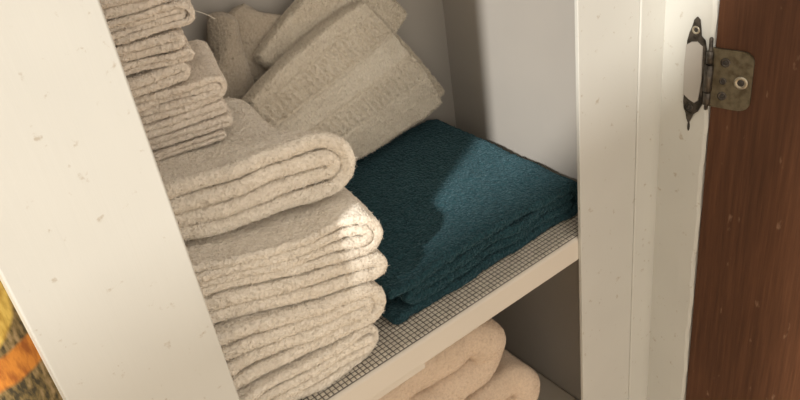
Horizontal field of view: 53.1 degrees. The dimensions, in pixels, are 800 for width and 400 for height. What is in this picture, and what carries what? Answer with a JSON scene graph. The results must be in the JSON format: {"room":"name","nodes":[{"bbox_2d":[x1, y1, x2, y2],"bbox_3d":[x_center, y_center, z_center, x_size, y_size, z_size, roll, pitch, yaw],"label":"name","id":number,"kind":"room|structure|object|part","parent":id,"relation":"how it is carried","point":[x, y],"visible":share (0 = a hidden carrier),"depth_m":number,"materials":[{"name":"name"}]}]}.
{"room":"bathroom","nodes":[
{"label":"bathroom","id":0,"kind":"room"},
{"bbox_2d":[181,0,455,129],"bbox_3d":[-0.057,-0.179,0.868,0.825,1.450,0.020,-29,38,-27],"label":"wall","id":1,"kind":"structure","parent":0,"point":[423,29],"depth_m":0.91,"materials":[{"name":"grey paint"}]},
{"bbox_2d":[328,236,578,399],"bbox_3d":[-0.050,0.086,0.814,0.520,0.030,0.258,-29,38,-27],"label":"shelf","id":2,"kind":"object","parent":1,"relation":"attached to","point":[403,363],"visible":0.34,"depth_m":0.74,"materials":[{"name":"paint"}]},
{"bbox_2d":[371,363,424,399],"bbox_3d":[-0.080,0.203,0.682,0.255,0.011,0.012,-29,38,-27],"label":"cleat","id":3,"kind":"object","parent":2,"relation":"attached to","point":[421,367],"visible":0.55,"depth_m":0.72,"materials":[{"name":"paint"}]},
{"bbox_2d":[298,212,577,399],"bbox_3d":[-0.051,0.073,0.805,0.515,0.002,0.252,-29,38,-27],"label":"liner","id":4,"kind":"object","parent":2,"relation":"on","point":[393,339],"visible":0.14,"depth_m":0.74,"materials":[{"name":"beige plastic"}]},
{"bbox_2d":[205,2,281,99],"bbox_3d":[-0.139,-0.072,0.807,0.130,0.259,0.043,-29,38,-27],"label":"folded towel","id":5,"kind":"object","parent":4,"relation":"on","point":[233,37],"visible":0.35,"depth_m":0.75,"materials":[{"name":"beige fabric"}]},
{"bbox_2d":[236,323,378,399],"bbox_3d":[-0.147,0.130,0.705,0.217,0.045,0.175,-29,38,-27],"label":"folded towel","id":6,"kind":"object","parent":4,"relation":"on","point":[309,374],"visible":0.22,"depth_m":0.66,"materials":[{"name":"beige fabric"}]},
{"bbox_2d":[214,280,386,392],"bbox_3d":[-0.147,0.082,0.690,0.223,0.075,0.173,-26,36,-24],"label":"folded towel","id":7,"kind":"object","parent":6,"relation":"on","point":[253,346],"visible":0.31,"depth_m":0.64,"materials":[{"name":"beige fabric"}]},
{"bbox_2d":[204,249,388,325],"bbox_3d":[-0.148,0.046,0.680,0.229,0.062,0.172,-23,36,-21],"label":"folded towel","id":8,"kind":"object","parent":7,"relation":"on","point":[230,303],"visible":0.16,"depth_m":0.63,"materials":[{"name":"beige fabric"}]},
{"bbox_2d":[184,187,383,296],"bbox_3d":[-0.152,0.020,0.667,0.230,0.066,0.173,-23,35,-20],"label":"folded towel","id":9,"kind":"object","parent":8,"relation":"on","point":[334,229],"visible":0.38,"depth_m":0.62,"materials":[{"name":"beige fabric"}]},
{"bbox_2d":[156,96,356,242],"bbox_3d":[-0.190,-0.013,0.634,0.291,0.070,0.139,-23,36,-21],"label":"folded towel","id":10,"kind":"object","parent":9,"relation":"on","point":[259,171],"visible":0.43,"depth_m":0.61,"materials":[{"name":"beige fabric"}]},
{"bbox_2d":[152,128,226,160],"bbox_3d":[-0.219,-0.045,0.632,0.153,0.011,0.090,-20,34,-16],"label":"washcloth","id":11,"kind":"object","parent":10,"relation":"on","point":[218,135],"visible":0.15,"depth_m":0.61,"materials":[{"name":"beige fabric"}]},
{"bbox_2d":[149,105,233,150],"bbox_3d":[-0.216,-0.055,0.631,0.164,0.017,0.091,-18,34,-14],"label":"washcloth","id":12,"kind":"object","parent":11,"relation":"on","point":[224,120],"visible":0.13,"depth_m":0.61,"materials":[{"name":"beige fabric"}]},
{"bbox_2d":[143,97,227,139],"bbox_3d":[-0.221,-0.064,0.623,0.163,0.019,0.089,-19,34,-15],"label":"washcloth","id":13,"kind":"object","parent":12,"relation":"on","point":[170,124],"visible":0.18,"depth_m":0.60,"materials":[{"name":"beige fabric"}]},
{"bbox_2d":[134,40,226,124],"bbox_3d":[-0.218,-0.080,0.617,0.164,0.028,0.091,-18,34,-13],"label":"washcloth","id":14,"kind":"object","parent":13,"relation":"on","point":[206,83],"visible":0.34,"depth_m":0.60,"materials":[{"name":"beige fabric"}]},
{"bbox_2d":[126,62,190,97],"bbox_3d":[-0.232,-0.090,0.600,0.143,0.019,0.090,-20,34,-16],"label":"washcloth","id":15,"kind":"object","parent":14,"relation":"on","point":[148,81],"visible":0.12,"depth_m":0.58,"materials":[{"name":"beige fabric"}]},
{"bbox_2d":[122,27,194,75],"bbox_3d":[-0.233,-0.103,0.596,0.150,0.015,0.089,-19,34,-15],"label":"washcloth","id":16,"kind":"object","parent":15,"relation":"on","point":[185,54],"visible":0.14,"depth_m":0.57,"materials":[{"name":"beige fabric"}]},
{"bbox_2d":[116,27,185,63],"bbox_3d":[-0.234,-0.111,0.587,0.143,0.020,0.090,-20,35,-16],"label":"washcloth","id":17,"kind":"object","parent":16,"relation":"on","point":[172,39],"visible":0.21,"depth_m":0.57,"materials":[{"name":"beige fabric"}]},
{"bbox_2d":[106,0,214,45],"bbox_3d":[-0.226,-0.131,0.583,0.169,0.023,0.090,-19,34,-14],"label":"washcloth","id":18,"kind":"object","parent":17,"relation":"on","point":[124,29],"visible":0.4,"depth_m":0.56,"materials":[{"name":"beige fabric"}]},
{"bbox_2d":[99,0,172,19],"bbox_3d":[-0.239,-0.141,0.570,0.153,0.021,0.090,-19,34,-15],"label":"washcloth","id":19,"kind":"object","parent":18,"relation":"on","point":[112,9],"visible":0.21,"depth_m":0.55,"materials":[{"name":"beige fabric"}]},
{"bbox_2d":[345,119,577,324],"bbox_3d":[0.024,0.004,0.849,0.259,0.051,0.237,-29,38,-27],"label":"folded towel","id":20,"kind":"object","parent":4,"relation":"on","point":[449,203],"visible":0.79,"depth_m":0.80,"materials":[{"name":"teal fabric"}]},
{"bbox_2d":[242,0,444,160],"bbox_3d":[-0.059,-0.135,0.829,0.049,0.206,0.268,23,45,40],"label":"hand towel","id":21,"kind":"object","parent":20,"relation":"on","point":[342,68],"visible":0.91,"depth_m":0.81,"materials":[{"name":"beige fabric"}]},
{"bbox_2d":[504,348,576,399],"bbox_3d":[-0.007,0.359,0.996,0.520,0.024,0.252,-29,38,-27],"label":"shelf","id":22,"kind":"object","parent":1,"relation":"attached to","point":[549,390],"visible":0.12,"depth_m":1.08,"materials":[{"name":"paint"}]},
{"bbox_3d":[-0.005,0.307,0.970,0.299,0.092,0.212,-29,38,-27],"label":"folded towel","id":23,"kind":"object","parent":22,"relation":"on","visible":0},
{"bbox_2d":[464,349,539,399],"bbox_3d":[-0.012,0.239,0.917,0.305,0.094,0.217,-29,38,-27],"label":"folded towel","id":24,"kind":"object","parent":23,"relation":"on","point":[512,379],"visible":0.22,"depth_m":0.89,"materials":[{"name":"beige fabric"}]},
{"bbox_2d":[378,318,505,399],"bbox_3d":[-0.043,0.168,0.869,0.267,0.100,0.220,-29,38,-27],"label":"folded towel","id":25,"kind":"object","parent":24,"relation":"on","point":[455,373],"visible":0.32,"depth_m":0.82,"materials":[{"name":"beige fabric"}]},
{"bbox_2d":[442,0,580,399],"bbox_3d":[0.135,-0.187,0.833,0.020,1.450,0.258,-29,38,-27],"label":"wall","id":26,"kind":"structure","parent":0,"point":[512,62],"depth_m":0.90,"materials":[{"name":"grey paint"}]},
{"bbox_2d":[574,0,639,399],"bbox_3d":[0.196,-0.075,0.757,0.082,1.330,0.004,-29,38,-27],"label":"trim","id":27,"kind":"structure","parent":26,"relation":"attached to","point":[606,31],"depth_m":0.79,"materials":[{"name":"beige paint"}]},
{"bbox_2d":[628,0,665,399],"bbox_3d":[0.243,-0.101,0.784,0.037,1.330,0.005,-29,38,-27],"label":"trim strip","id":28,"kind":"object","parent":26,"relation":"attached to","point":[652,12],"visible":1,"depth_m":0.83,"materials":[{"name":"beige paint"}]},
{"bbox_3d":[0.162,0.598,1.220,0.825,0.280,0.315,-29,38,-27],"label":"wall","id":29,"kind":"structure","parent":0,"visible":0},
{"bbox_2d":[647,0,719,399],"bbox_3d":[0.364,-0.148,0.826,0.232,1.330,0.058,-29,38,-27],"label":"door frame","id":30,"kind":"structure","parent":29,"relation":"on","point":[682,152],"depth_m":0.84,"materials":[{"name":"beige paint"}]},
{"bbox_2d":[683,17,754,130],"bbox_3d":[0.289,-0.108,0.735,0.065,0.118,0.010,22,44,39],"label":"door hinge","id":31,"kind":"object","parent":30,"relation":"attached to","point":[717,77],"visible":1,"depth_m":0.73,"materials":[{"name":"gold metal"}]},
{"bbox_3d":[0.300,-0.109,0.726,0.038,0.059,0.002,18,41,35],"label":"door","id":32,"kind":"part","parent":31,"relation":"part of","materials":[{"name":"gold metal"}]},
{"bbox_2d":[686,0,799,399],"bbox_3d":[0.460,-0.049,0.634,0.418,1.290,0.019,18,41,35],"label":"door","id":33,"kind":"structure","parent":29,"relation":"attached to","point":[745,342],"depth_m":0.79,"materials":[{"name":"brown wood"}]},
{"bbox_3d":[-0.285,0.043,0.586,0.017,1.450,0.262,-29,38,-27],"label":"wall","id":34,"kind":"structure","parent":0,"visible":0},
{"bbox_2d":[0,280,62,399],"bbox_3d":[-0.414,0.264,0.567,0.386,0.640,0.030,-29,38,-27],"label":"cloth","id":35,"kind":"object","parent":34,"relation":"hanging from","point":[24,375],"visible":0.75,"depth_m":0.60,"materials":[{"name":"fabric"}]},
{"bbox_2d":[0,0,239,399],"bbox_3d":[-0.157,0.137,0.521,0.091,1.330,0.053,-29,38,-27],"label":"trim","id":36,"kind":"structure","parent":34,"relation":"attached to","point":[96,267],"depth_m":0.41,"materials":[{"name":"beige paint"}]}
]}

